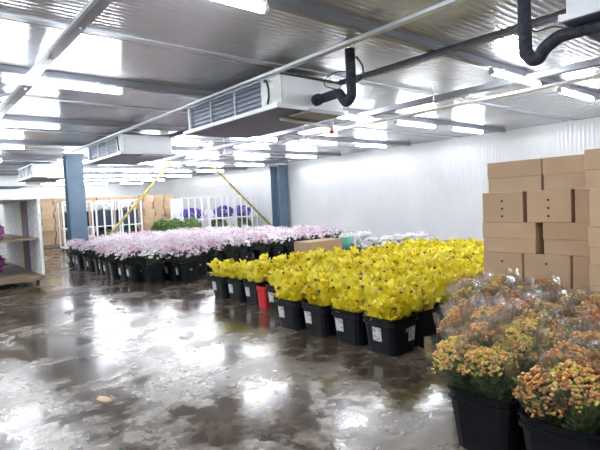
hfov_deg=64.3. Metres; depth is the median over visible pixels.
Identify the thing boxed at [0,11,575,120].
trim
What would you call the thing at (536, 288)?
bunch
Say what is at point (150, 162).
tube light
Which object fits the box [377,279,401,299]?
bunch
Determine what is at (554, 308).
bunch
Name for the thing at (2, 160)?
trim
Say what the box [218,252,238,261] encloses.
bucket
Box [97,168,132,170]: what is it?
tube light
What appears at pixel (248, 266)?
bunch
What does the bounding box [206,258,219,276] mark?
bunch
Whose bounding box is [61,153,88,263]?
steel column
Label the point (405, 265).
bunch
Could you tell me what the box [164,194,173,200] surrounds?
cardboard box
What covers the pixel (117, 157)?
drip tray
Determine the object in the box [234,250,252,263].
bucket
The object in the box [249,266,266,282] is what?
bunch
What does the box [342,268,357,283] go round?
bunch
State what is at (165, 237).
bunch
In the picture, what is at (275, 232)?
bunch
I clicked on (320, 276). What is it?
bunch
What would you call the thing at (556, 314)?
bunch
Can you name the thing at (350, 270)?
bunch
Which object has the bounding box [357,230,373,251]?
bunch
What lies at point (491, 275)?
bunch
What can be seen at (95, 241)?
bunch
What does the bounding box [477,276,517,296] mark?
bunch
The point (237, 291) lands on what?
bucket
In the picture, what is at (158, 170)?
tube light
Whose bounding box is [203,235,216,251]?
bunch
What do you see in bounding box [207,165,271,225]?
diagonal brace
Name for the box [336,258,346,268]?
bunch
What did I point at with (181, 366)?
floor
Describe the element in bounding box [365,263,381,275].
bunch
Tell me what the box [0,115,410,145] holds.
trim
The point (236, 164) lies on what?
tube light
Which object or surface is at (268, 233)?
bunch
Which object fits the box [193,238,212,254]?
bunch
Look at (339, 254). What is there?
bunch
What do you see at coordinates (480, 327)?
bunch
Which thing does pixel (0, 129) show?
trim
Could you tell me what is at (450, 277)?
bunch
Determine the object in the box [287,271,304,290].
bunch
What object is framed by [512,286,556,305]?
bunch
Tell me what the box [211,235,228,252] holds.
bunch
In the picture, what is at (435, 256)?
bunch
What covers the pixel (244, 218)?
leafy plant
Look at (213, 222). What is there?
leafy plant
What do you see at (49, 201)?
cardboard box
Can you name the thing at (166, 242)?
bunch
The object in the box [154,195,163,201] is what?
cardboard box
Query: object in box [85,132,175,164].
unit
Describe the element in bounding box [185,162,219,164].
tube light
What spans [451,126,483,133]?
tube light
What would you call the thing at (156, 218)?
cardboard box
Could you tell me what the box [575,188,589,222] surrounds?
cardboard box
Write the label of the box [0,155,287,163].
trim
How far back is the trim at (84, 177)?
26.79 m
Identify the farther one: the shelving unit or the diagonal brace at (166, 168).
the diagonal brace at (166, 168)
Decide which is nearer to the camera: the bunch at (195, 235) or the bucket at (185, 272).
the bucket at (185, 272)
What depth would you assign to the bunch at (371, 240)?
9.50 m
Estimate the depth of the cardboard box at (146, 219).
22.70 m
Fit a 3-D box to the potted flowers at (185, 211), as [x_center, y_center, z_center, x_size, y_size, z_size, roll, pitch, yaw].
[-4.907,-0.532,21.852,0.631,0.532,1.100,0,4,41]
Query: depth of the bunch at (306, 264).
6.92 m
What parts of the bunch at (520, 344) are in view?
stem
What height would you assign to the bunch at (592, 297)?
0.739 m
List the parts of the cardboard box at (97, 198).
lid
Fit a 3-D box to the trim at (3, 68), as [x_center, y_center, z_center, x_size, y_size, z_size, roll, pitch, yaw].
[-1.179,-2.087,7.766,18.450,0.089,0.105,-5,4,-40]
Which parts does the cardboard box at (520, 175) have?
lid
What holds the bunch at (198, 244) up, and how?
in the bucket at (203, 266)
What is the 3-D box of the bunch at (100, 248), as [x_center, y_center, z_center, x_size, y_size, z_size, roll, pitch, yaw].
[-4.565,0.784,11.240,0.507,0.696,0.500,-2,3,4]
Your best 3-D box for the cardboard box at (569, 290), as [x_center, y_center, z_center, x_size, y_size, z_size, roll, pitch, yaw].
[2.600,0.713,4.476,0.417,0.298,0.530,-5,4,-40]
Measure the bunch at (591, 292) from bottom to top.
0.725 m
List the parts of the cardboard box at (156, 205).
lid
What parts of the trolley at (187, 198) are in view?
rail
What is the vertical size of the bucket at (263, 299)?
0.316 m
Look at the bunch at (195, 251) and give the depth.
9.57 m
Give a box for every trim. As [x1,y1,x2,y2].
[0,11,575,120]
[0,65,505,132]
[0,94,460,137]
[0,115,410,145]
[0,129,379,149]
[0,140,340,155]
[0,148,318,158]
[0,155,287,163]
[0,165,246,169]
[0,172,212,174]
[2,160,270,165]
[25,181,162,182]
[84,169,234,170]
[84,177,185,178]
[265,0,599,99]
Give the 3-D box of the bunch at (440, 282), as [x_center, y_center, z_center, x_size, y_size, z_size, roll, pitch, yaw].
[1.521,0.837,5.148,0.279,0.623,0.234,-2,3,18]
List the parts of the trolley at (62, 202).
post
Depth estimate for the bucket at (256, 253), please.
11.80 m
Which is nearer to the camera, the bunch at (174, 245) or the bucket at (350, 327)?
the bucket at (350, 327)
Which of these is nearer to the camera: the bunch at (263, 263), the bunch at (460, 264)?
the bunch at (460, 264)
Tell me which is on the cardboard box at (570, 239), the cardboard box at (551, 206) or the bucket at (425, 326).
the cardboard box at (551, 206)
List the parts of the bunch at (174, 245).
stem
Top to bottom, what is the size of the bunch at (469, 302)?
0.683 m
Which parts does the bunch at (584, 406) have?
stem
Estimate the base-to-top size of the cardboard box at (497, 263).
0.298 m
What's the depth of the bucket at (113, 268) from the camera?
10.39 m
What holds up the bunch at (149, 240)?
in the bucket
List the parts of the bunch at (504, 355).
stem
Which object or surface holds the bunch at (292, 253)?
in the bucket
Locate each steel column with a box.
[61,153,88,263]
[269,165,289,227]
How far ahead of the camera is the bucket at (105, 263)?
10.75 m
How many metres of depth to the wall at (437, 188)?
17.11 m
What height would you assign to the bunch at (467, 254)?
0.611 m
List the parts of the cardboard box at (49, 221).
lid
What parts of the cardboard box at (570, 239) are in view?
lid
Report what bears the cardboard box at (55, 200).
on the cardboard box
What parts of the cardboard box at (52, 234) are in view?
lid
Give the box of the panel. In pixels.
[170,199,183,219]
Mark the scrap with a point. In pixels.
(101, 398)
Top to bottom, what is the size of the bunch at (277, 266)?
0.562 m
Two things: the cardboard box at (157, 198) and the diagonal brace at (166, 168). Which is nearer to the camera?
the diagonal brace at (166, 168)
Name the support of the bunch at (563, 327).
in the bucket
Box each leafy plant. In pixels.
[95,226,115,236]
[119,224,138,233]
[150,218,172,231]
[168,218,183,229]
[183,216,201,228]
[211,219,227,228]
[233,217,251,228]
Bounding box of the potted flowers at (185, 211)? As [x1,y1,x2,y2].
[183,208,203,218]
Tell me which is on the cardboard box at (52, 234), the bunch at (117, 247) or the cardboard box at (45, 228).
the cardboard box at (45, 228)
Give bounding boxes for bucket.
[67,253,74,266]
[72,254,79,267]
[75,254,84,268]
[82,255,92,270]
[85,256,100,271]
[93,257,104,273]
[98,258,108,274]
[102,259,123,276]
[108,260,126,278]
[117,261,139,280]
[125,262,142,282]
[140,262,164,283]
[163,259,184,280]
[174,260,199,282]
[191,256,207,276]
[202,254,222,271]
[210,275,230,298]
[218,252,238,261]
[226,277,246,301]
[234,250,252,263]
[243,279,268,305]
[250,248,269,260]
[256,285,269,308]
[265,246,283,259]
[266,284,278,311]
[275,297,306,329]
[281,245,293,258]
[301,300,336,336]
[330,307,368,345]
[362,312,418,356]
[412,304,441,345]
[435,302,445,335]
[447,374,538,449]
[517,394,599,449]
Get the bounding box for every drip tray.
[16,175,63,181]
[85,151,175,163]
[183,102,347,134]
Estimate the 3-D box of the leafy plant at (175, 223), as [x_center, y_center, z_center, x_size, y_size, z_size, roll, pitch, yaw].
[-5.155,0.224,19.776,0.904,1.060,0.928,-2,3,18]
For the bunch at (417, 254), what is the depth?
7.43 m
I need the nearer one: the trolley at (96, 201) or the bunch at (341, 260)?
the bunch at (341, 260)
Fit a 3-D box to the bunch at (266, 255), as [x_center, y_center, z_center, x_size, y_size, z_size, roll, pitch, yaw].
[-0.583,0.788,7.883,0.230,0.645,0.286,-3,3,-16]
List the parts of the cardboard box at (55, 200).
lid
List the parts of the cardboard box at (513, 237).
lid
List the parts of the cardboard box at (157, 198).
lid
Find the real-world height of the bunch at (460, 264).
0.631 m
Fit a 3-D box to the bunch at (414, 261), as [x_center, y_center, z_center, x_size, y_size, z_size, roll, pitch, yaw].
[1.594,0.770,6.555,0.228,0.609,0.273,-5,3,-36]
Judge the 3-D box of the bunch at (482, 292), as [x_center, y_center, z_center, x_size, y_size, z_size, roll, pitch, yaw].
[1.389,0.876,3.897,0.317,0.699,0.326,-3,3,-5]
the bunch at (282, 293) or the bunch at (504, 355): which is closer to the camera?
the bunch at (504, 355)
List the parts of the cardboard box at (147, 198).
lid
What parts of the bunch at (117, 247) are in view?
stem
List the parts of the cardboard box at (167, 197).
lid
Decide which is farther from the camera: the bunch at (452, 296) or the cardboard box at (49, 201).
the cardboard box at (49, 201)
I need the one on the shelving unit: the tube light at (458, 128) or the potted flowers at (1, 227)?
the potted flowers at (1, 227)
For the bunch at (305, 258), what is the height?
0.655 m
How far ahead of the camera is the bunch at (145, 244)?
10.44 m
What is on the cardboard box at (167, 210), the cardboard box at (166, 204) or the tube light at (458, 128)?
the cardboard box at (166, 204)
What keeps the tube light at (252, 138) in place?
attached to the channel at (595, 62)
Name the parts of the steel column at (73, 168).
cap plate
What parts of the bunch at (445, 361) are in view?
stem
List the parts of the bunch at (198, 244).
stem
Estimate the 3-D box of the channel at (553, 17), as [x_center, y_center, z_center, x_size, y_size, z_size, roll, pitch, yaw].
[0.298,-2.041,7.221,0.070,0.082,17.700,-5,4,-40]
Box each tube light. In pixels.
[0,73,122,94]
[0,120,60,128]
[0,143,24,148]
[41,183,63,184]
[84,174,106,176]
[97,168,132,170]
[100,179,127,180]
[120,182,142,183]
[122,174,151,176]
[140,179,164,180]
[141,161,166,163]
[150,169,181,171]
[165,174,191,176]
[172,150,212,154]
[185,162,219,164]
[196,169,223,171]
[213,0,268,14]
[228,137,277,141]
[232,152,269,156]
[234,163,263,165]
[285,154,316,157]
[298,139,337,144]
[338,114,373,121]
[354,142,386,147]
[394,119,435,128]
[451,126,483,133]
[488,67,541,86]
[557,87,594,101]
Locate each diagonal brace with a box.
[108,162,173,235]
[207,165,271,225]
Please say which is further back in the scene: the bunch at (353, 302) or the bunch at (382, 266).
the bunch at (382, 266)
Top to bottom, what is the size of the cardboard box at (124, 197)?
0.318 m
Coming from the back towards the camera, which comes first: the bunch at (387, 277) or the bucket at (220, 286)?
the bucket at (220, 286)
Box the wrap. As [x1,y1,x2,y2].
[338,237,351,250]
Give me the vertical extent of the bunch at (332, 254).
0.594 m
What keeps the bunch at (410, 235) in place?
in the bucket
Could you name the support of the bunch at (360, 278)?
in the bucket
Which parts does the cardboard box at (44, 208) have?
lid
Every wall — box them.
[0,183,148,231]
[149,117,599,241]
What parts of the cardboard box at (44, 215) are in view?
lid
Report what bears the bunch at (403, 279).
in the bucket
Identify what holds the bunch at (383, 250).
in the bucket
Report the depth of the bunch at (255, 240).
11.88 m
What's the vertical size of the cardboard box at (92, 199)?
0.318 m
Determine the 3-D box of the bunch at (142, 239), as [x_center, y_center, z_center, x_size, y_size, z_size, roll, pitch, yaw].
[-4.113,0.658,12.732,0.542,0.756,0.551,-3,3,-14]
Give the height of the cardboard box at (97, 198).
0.318 m
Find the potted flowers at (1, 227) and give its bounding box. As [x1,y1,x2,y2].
[0,225,4,238]
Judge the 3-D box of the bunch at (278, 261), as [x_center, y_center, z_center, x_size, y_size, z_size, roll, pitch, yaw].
[-0.287,0.828,7.437,0.293,0.582,0.262,-2,3,12]
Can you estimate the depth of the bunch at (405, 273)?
5.66 m
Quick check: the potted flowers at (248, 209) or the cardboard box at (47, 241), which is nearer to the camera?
the cardboard box at (47, 241)
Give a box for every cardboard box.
[40,198,52,204]
[41,205,54,211]
[41,212,52,218]
[41,218,55,224]
[42,225,54,231]
[42,231,55,238]
[43,238,54,244]
[52,198,65,204]
[53,211,64,217]
[54,224,66,230]
[55,237,67,243]
[56,230,66,237]
[86,197,95,202]
[96,197,109,202]
[109,197,121,202]
[122,196,133,200]
[137,202,152,209]
[138,195,153,202]
[138,209,154,215]
[138,216,153,222]
[139,223,153,229]
[152,202,162,208]
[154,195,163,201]
[154,215,163,221]
[155,208,164,215]
[163,201,169,207]
[163,215,170,220]
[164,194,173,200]
[165,208,169,214]
[294,238,342,253]
[482,191,526,221]
[482,222,543,253]
[484,251,523,282]
[487,158,543,192]
[524,252,572,288]
[527,189,574,222]
[542,154,585,189]
[543,222,589,256]
[563,288,589,295]
[573,256,590,289]
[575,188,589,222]
[584,148,599,187]
[588,227,599,265]
[589,188,599,226]
[589,265,599,294]
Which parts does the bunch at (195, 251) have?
stem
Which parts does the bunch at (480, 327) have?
stem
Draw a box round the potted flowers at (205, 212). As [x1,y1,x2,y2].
[203,210,213,217]
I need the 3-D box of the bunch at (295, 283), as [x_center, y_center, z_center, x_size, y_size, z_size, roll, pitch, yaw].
[-0.033,0.921,5.775,0.256,0.538,0.239,-5,4,-37]
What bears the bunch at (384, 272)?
in the bucket
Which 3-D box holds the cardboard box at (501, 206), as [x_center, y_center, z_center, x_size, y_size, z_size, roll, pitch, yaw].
[2.221,-0.194,4.929,0.552,0.298,0.415,-5,4,-40]
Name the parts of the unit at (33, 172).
junction panel, casing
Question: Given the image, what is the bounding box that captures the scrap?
[97,396,111,401]
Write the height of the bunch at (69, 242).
0.747 m
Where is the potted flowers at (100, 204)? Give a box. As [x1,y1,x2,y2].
[93,201,112,209]
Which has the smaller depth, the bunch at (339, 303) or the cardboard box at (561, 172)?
the cardboard box at (561, 172)
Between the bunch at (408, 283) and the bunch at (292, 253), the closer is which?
the bunch at (408, 283)
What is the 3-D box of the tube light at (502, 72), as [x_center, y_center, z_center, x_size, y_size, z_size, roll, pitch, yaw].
[3.124,-2.135,6.887,1.460,0.124,0.090,-5,4,-40]
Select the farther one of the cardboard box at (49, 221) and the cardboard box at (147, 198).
the cardboard box at (147, 198)
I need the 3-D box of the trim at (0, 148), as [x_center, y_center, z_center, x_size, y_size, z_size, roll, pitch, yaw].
[-6.379,-2.202,14.213,18.800,0.017,0.100,-5,4,-40]
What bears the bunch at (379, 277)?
in the bucket
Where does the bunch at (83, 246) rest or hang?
in the bucket at (85, 265)
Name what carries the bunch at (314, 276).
in the bucket
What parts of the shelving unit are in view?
shelf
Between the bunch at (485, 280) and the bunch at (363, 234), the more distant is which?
the bunch at (363, 234)
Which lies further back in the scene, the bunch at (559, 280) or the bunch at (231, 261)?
the bunch at (231, 261)
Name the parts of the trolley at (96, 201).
rail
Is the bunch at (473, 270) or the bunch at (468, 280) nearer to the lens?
the bunch at (468, 280)
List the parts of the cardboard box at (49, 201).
lid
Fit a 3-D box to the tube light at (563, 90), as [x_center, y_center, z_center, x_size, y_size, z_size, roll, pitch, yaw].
[4.812,-2.283,8.306,1.460,0.124,0.090,-5,4,-40]
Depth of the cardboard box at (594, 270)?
3.70 m
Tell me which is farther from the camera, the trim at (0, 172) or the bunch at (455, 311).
the trim at (0, 172)
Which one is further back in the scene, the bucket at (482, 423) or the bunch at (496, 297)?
the bunch at (496, 297)
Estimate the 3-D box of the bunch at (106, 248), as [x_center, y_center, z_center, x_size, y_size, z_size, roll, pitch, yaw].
[-4.303,0.779,10.853,0.542,0.724,0.536,-3,3,-10]
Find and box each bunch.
[64,238,77,253]
[70,239,86,254]
[72,239,90,255]
[77,240,96,256]
[83,239,102,257]
[91,241,111,258]
[95,244,111,259]
[98,244,120,260]
[104,238,119,245]
[104,244,125,262]
[115,246,137,263]
[119,234,136,240]
[120,240,139,258]
[121,244,145,265]
[137,242,151,261]
[138,236,152,242]
[140,245,166,264]
[141,242,164,261]
[144,236,159,241]
[160,233,174,240]
[161,241,175,258]
[161,243,186,261]
[162,242,183,259]
[168,234,183,241]
[174,243,201,262]
[176,238,191,256]
[186,239,208,259]
[193,232,204,237]
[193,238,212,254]
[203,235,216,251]
[203,239,223,255]
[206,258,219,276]
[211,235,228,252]
[215,260,228,276]
[217,235,239,253]
[223,262,238,278]
[227,258,237,264]
[231,233,244,246]
[232,262,246,278]
[234,235,251,251]
[241,231,258,248]
[242,262,258,281]
[248,230,260,246]
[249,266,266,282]
[251,232,270,249]
[252,261,269,279]
[255,255,267,264]
[257,230,270,246]
[261,253,270,260]
[264,270,276,285]
[265,262,273,280]
[267,234,284,247]
[271,231,284,245]
[271,269,285,284]
[271,279,290,299]
[273,255,286,263]
[273,262,283,270]
[276,259,290,266]
[276,266,290,273]
[278,232,296,245]
[282,268,293,284]
[283,229,296,243]
[285,280,301,293]
[285,287,303,300]
[287,257,295,265]
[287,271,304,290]
[288,251,298,258]
[292,228,310,241]
[292,268,308,277]
[293,263,303,270]
[297,227,311,240]
[297,252,304,259]
[298,261,313,268]
[298,278,316,298]
[301,252,314,265]
[301,282,319,304]
[305,230,323,239]
[305,250,319,259]
[306,269,316,275]
[307,225,322,239]
[308,272,320,281]
[310,281,331,296]
[311,283,336,305]
[313,255,324,264]
[314,273,329,283]
[316,248,324,255]
[317,226,334,237]
[317,264,333,270]
[317,272,330,282]
[319,278,329,284]
[320,266,332,270]
[321,257,335,269]
[322,252,333,258]
[328,274,341,282]
[328,281,346,303]
[329,255,338,269]
[329,268,342,274]
[330,227,344,237]
[331,293,352,312]
[334,252,344,257]
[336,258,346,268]
[336,275,358,291]
[338,264,356,269]
[338,269,356,274]
[339,231,362,248]
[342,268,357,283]
[342,277,364,301]
[343,259,356,267]
[345,296,367,312]
[350,244,358,255]
[351,274,363,281]
[352,259,366,269]
[353,281,377,304]
[355,263,365,271]
[356,270,366,274]
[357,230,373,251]
[358,249,368,256]
[359,274,372,284]
[359,299,383,319]
[361,237,383,249]
[362,263,373,272]
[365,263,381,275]
[373,284,383,290]
[374,269,391,275]
[374,274,385,282]
[377,248,389,255]
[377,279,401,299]
[377,294,400,305]
[378,263,389,270]
[378,297,403,320]
[379,235,397,244]
[379,254,391,264]
[381,274,401,287]
[387,265,402,273]
[391,234,407,243]
[391,255,402,265]
[392,268,405,274]
[392,287,417,317]
[394,284,409,293]
[396,257,411,267]
[397,251,407,260]
[397,271,407,276]
[397,275,413,287]
[398,262,414,271]
[402,270,425,284]
[402,281,425,295]
[404,232,421,241]
[408,251,423,257]
[410,258,418,270]
[410,286,429,311]
[414,246,426,253]
[415,231,432,240]
[415,264,426,273]
[417,261,428,267]
[417,320,483,396]
[418,256,433,268]
[418,279,434,295]
[419,267,432,278]
[421,287,440,310]
[424,271,438,283]
[428,255,441,262]
[428,261,438,268]
[429,250,438,259]
[430,273,447,303]
[432,266,443,276]
[432,303,473,353]
[433,260,444,271]
[438,249,449,256]
[438,255,453,263]
[438,294,475,316]
[441,295,487,325]
[441,310,502,401]
[442,262,456,273]
[442,271,458,302]
[444,280,482,305]
[446,249,453,256]
[446,290,486,308]
[447,273,481,296]
[451,266,464,274]
[451,276,490,303]
[452,252,464,261]
[454,260,464,268]
[454,269,465,281]
[454,329,518,401]
[459,272,492,289]
[460,247,470,256]
[460,302,513,345]
[463,251,470,261]
[464,260,475,270]
[465,268,479,278]
[467,297,505,307]
[468,285,501,303]
[469,250,483,258]
[469,263,480,269]
[471,255,483,267]
[476,296,524,322]
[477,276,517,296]
[480,268,519,288]
[487,323,542,400]
[490,292,542,351]
[492,308,549,374]
[498,280,540,302]
[501,275,538,291]
[502,282,544,297]
[502,289,551,312]
[504,354,571,426]
[506,302,560,376]
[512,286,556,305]
[519,278,556,291]
[519,318,576,377]
[522,274,563,296]
[523,289,575,317]
[526,289,566,297]
[533,313,583,349]
[536,329,599,422]
[538,343,599,435]
[545,294,588,314]
[552,305,599,325]
[555,286,599,300]
[556,316,599,356]
[562,295,596,323]
[564,336,599,435]
[571,294,599,310]
[572,305,599,329]
[574,285,599,306]
[576,321,584,352]
[581,318,599,349]
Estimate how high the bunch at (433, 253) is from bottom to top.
0.612 m
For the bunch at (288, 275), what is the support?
in the bucket
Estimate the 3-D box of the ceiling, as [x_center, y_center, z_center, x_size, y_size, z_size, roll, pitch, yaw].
[-6.061,-2.282,13.827,19.000,0.150,37.200,-5,4,-40]
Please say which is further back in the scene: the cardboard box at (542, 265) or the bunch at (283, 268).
the bunch at (283, 268)
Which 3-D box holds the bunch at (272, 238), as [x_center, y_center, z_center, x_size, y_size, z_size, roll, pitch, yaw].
[-0.629,0.562,12.236,0.511,0.680,0.523,-2,3,19]
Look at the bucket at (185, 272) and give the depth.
9.52 m
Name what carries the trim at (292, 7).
attached to the ceiling
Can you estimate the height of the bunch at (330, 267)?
0.570 m
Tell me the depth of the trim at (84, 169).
23.58 m
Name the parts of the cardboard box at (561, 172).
lid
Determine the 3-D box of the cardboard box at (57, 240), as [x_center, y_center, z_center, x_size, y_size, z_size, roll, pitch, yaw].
[-10.660,0.676,21.203,0.526,0.283,0.839,-5,4,-40]
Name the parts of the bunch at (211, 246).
stem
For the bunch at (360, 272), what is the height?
0.537 m
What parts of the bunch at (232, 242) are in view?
stem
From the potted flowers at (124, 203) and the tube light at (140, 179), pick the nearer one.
the potted flowers at (124, 203)
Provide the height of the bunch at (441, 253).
0.613 m
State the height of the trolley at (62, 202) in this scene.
1.907 m
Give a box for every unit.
[0,175,27,188]
[0,197,44,285]
[16,160,63,181]
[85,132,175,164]
[183,67,347,138]
[558,0,599,42]
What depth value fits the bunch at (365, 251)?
8.48 m
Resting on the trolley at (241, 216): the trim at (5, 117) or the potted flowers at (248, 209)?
the potted flowers at (248, 209)
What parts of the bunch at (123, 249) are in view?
stem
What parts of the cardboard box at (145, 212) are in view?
lid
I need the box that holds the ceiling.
[0,0,599,183]
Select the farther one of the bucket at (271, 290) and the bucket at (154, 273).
the bucket at (154, 273)
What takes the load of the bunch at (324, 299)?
in the bucket at (319, 320)
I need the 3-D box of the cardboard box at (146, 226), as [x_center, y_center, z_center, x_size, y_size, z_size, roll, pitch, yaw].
[-7.381,0.072,23.075,0.476,0.333,0.787,-5,4,-40]
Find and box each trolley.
[57,201,94,251]
[90,200,121,237]
[115,199,142,232]
[174,197,209,227]
[202,196,235,227]
[229,195,257,227]
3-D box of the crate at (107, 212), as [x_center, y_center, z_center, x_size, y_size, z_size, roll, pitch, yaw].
[-7.987,-0.283,19.285,0.720,0.600,0.560,-5,4,-40]
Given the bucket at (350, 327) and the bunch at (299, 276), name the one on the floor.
the bucket at (350, 327)
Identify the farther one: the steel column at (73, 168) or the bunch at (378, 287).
the steel column at (73, 168)
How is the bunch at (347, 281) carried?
in the bucket
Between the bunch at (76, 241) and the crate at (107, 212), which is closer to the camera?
the bunch at (76, 241)
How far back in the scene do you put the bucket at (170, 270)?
9.77 m
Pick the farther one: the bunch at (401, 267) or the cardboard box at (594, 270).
the bunch at (401, 267)
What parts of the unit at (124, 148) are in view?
rail, junction panel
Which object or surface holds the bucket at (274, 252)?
on the floor
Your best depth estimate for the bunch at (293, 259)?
7.68 m
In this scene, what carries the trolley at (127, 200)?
on the floor
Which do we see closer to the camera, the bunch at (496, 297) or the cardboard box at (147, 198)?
the bunch at (496, 297)
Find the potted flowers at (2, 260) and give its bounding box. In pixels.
[0,255,7,272]
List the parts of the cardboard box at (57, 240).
lid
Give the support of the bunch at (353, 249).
in the bucket
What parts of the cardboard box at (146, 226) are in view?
lid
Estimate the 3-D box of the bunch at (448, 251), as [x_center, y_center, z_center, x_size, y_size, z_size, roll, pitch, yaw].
[2.434,0.684,7.710,0.271,0.591,0.296,0,4,38]
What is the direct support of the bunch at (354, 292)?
in the bucket at (350, 327)
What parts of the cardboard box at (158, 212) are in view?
lid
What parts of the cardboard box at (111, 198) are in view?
lid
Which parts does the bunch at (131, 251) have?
stem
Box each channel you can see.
[0,83,34,118]
[25,0,112,78]
[71,0,466,151]
[163,57,599,160]
[169,9,565,137]
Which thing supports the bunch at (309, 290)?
in the bucket at (319, 320)
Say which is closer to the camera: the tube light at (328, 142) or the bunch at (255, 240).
the bunch at (255, 240)
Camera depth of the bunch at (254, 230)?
12.80 m
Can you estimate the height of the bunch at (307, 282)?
0.544 m
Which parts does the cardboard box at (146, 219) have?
lid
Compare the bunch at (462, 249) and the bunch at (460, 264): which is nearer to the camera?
the bunch at (460, 264)
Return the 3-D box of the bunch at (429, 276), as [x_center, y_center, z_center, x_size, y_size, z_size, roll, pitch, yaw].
[1.519,0.827,5.363,0.277,0.620,0.291,-3,3,-9]
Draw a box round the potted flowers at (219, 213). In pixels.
[213,205,233,216]
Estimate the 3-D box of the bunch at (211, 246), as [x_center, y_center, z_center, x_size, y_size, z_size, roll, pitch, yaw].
[-1.998,0.660,11.002,0.543,0.730,0.553,-3,3,-17]
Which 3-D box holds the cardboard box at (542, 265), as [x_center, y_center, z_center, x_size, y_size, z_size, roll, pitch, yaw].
[2.517,0.408,4.645,0.545,0.298,0.420,-5,4,-40]
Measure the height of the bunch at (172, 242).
0.723 m
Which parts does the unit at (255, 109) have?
rail, junction panel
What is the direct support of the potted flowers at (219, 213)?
on the trolley at (226, 197)
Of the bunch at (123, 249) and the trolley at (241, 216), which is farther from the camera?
the trolley at (241, 216)
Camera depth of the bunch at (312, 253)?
8.30 m
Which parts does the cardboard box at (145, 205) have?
lid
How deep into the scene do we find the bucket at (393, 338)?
4.55 m
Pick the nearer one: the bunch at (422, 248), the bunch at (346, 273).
the bunch at (346, 273)
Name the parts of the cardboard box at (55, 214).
lid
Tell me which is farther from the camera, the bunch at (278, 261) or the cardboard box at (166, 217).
the cardboard box at (166, 217)
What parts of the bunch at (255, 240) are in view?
stem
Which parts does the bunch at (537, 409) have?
stem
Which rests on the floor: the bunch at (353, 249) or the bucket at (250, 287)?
the bucket at (250, 287)
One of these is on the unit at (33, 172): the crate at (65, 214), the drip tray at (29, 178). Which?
the drip tray at (29, 178)
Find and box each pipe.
[152,74,599,169]
[280,117,333,133]
[311,48,363,106]
[517,0,599,66]
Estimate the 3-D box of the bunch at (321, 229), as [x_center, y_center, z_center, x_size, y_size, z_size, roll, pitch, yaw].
[0.707,0.404,13.331,0.602,0.758,0.570,-4,3,-23]
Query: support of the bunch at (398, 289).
in the bucket at (425, 326)
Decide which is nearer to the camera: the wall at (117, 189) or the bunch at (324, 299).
the bunch at (324, 299)
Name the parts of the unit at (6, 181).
casing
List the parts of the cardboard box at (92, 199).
lid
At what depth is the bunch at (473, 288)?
4.05 m
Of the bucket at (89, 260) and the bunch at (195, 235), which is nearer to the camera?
the bucket at (89, 260)
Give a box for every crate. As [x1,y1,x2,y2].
[62,211,88,227]
[91,210,113,225]
[116,209,137,223]
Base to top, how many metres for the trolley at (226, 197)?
1.907 m
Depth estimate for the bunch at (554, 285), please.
4.10 m
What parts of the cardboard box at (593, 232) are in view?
lid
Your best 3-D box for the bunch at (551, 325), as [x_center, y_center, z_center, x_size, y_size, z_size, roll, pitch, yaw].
[1.608,0.906,2.997,0.290,0.686,0.285,-4,3,-21]
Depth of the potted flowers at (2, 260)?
10.29 m
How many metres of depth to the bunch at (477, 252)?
7.27 m
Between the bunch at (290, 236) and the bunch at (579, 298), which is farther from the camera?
the bunch at (290, 236)
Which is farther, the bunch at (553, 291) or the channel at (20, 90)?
the channel at (20, 90)
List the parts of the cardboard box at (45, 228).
lid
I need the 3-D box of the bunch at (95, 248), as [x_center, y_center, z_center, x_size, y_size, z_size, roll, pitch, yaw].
[-4.761,0.755,11.544,0.538,0.743,0.529,-2,3,21]
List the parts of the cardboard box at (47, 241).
lid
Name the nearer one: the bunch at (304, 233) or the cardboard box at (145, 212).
the bunch at (304, 233)
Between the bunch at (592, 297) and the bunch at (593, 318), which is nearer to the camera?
the bunch at (593, 318)
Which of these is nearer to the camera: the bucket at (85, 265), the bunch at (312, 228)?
the bucket at (85, 265)
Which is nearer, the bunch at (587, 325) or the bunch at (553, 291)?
the bunch at (587, 325)
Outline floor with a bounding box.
[0,236,466,449]
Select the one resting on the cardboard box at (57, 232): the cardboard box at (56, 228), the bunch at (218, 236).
the cardboard box at (56, 228)
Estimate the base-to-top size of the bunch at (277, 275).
0.558 m
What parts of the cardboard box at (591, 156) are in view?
lid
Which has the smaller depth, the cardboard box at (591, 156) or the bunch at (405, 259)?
the cardboard box at (591, 156)
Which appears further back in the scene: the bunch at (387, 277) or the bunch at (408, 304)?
the bunch at (387, 277)
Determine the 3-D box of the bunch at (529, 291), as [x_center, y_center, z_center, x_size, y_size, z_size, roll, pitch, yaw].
[1.990,0.849,3.835,0.287,0.684,0.287,-4,3,-32]
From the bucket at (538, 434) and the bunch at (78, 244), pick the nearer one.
the bucket at (538, 434)
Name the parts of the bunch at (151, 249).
stem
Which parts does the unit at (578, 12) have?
casing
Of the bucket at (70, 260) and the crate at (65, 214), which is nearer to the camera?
the bucket at (70, 260)
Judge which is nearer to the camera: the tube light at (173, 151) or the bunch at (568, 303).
the bunch at (568, 303)
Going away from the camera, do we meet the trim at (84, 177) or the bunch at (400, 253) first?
the bunch at (400, 253)
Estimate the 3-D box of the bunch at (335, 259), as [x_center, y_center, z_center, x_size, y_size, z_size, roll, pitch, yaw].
[0.532,0.768,7.231,0.274,0.646,0.231,-4,3,-25]
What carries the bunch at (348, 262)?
in the bucket
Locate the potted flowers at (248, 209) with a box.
[232,205,250,215]
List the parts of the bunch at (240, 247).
stem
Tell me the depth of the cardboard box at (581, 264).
4.24 m
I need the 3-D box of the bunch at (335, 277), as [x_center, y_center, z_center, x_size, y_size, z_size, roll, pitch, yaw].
[0.458,0.872,5.742,0.227,0.593,0.268,-3,3,-7]
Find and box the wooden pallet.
[43,243,67,248]
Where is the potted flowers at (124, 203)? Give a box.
[116,200,135,209]
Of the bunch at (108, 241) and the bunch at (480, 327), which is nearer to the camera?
the bunch at (480, 327)
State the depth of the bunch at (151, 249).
9.57 m

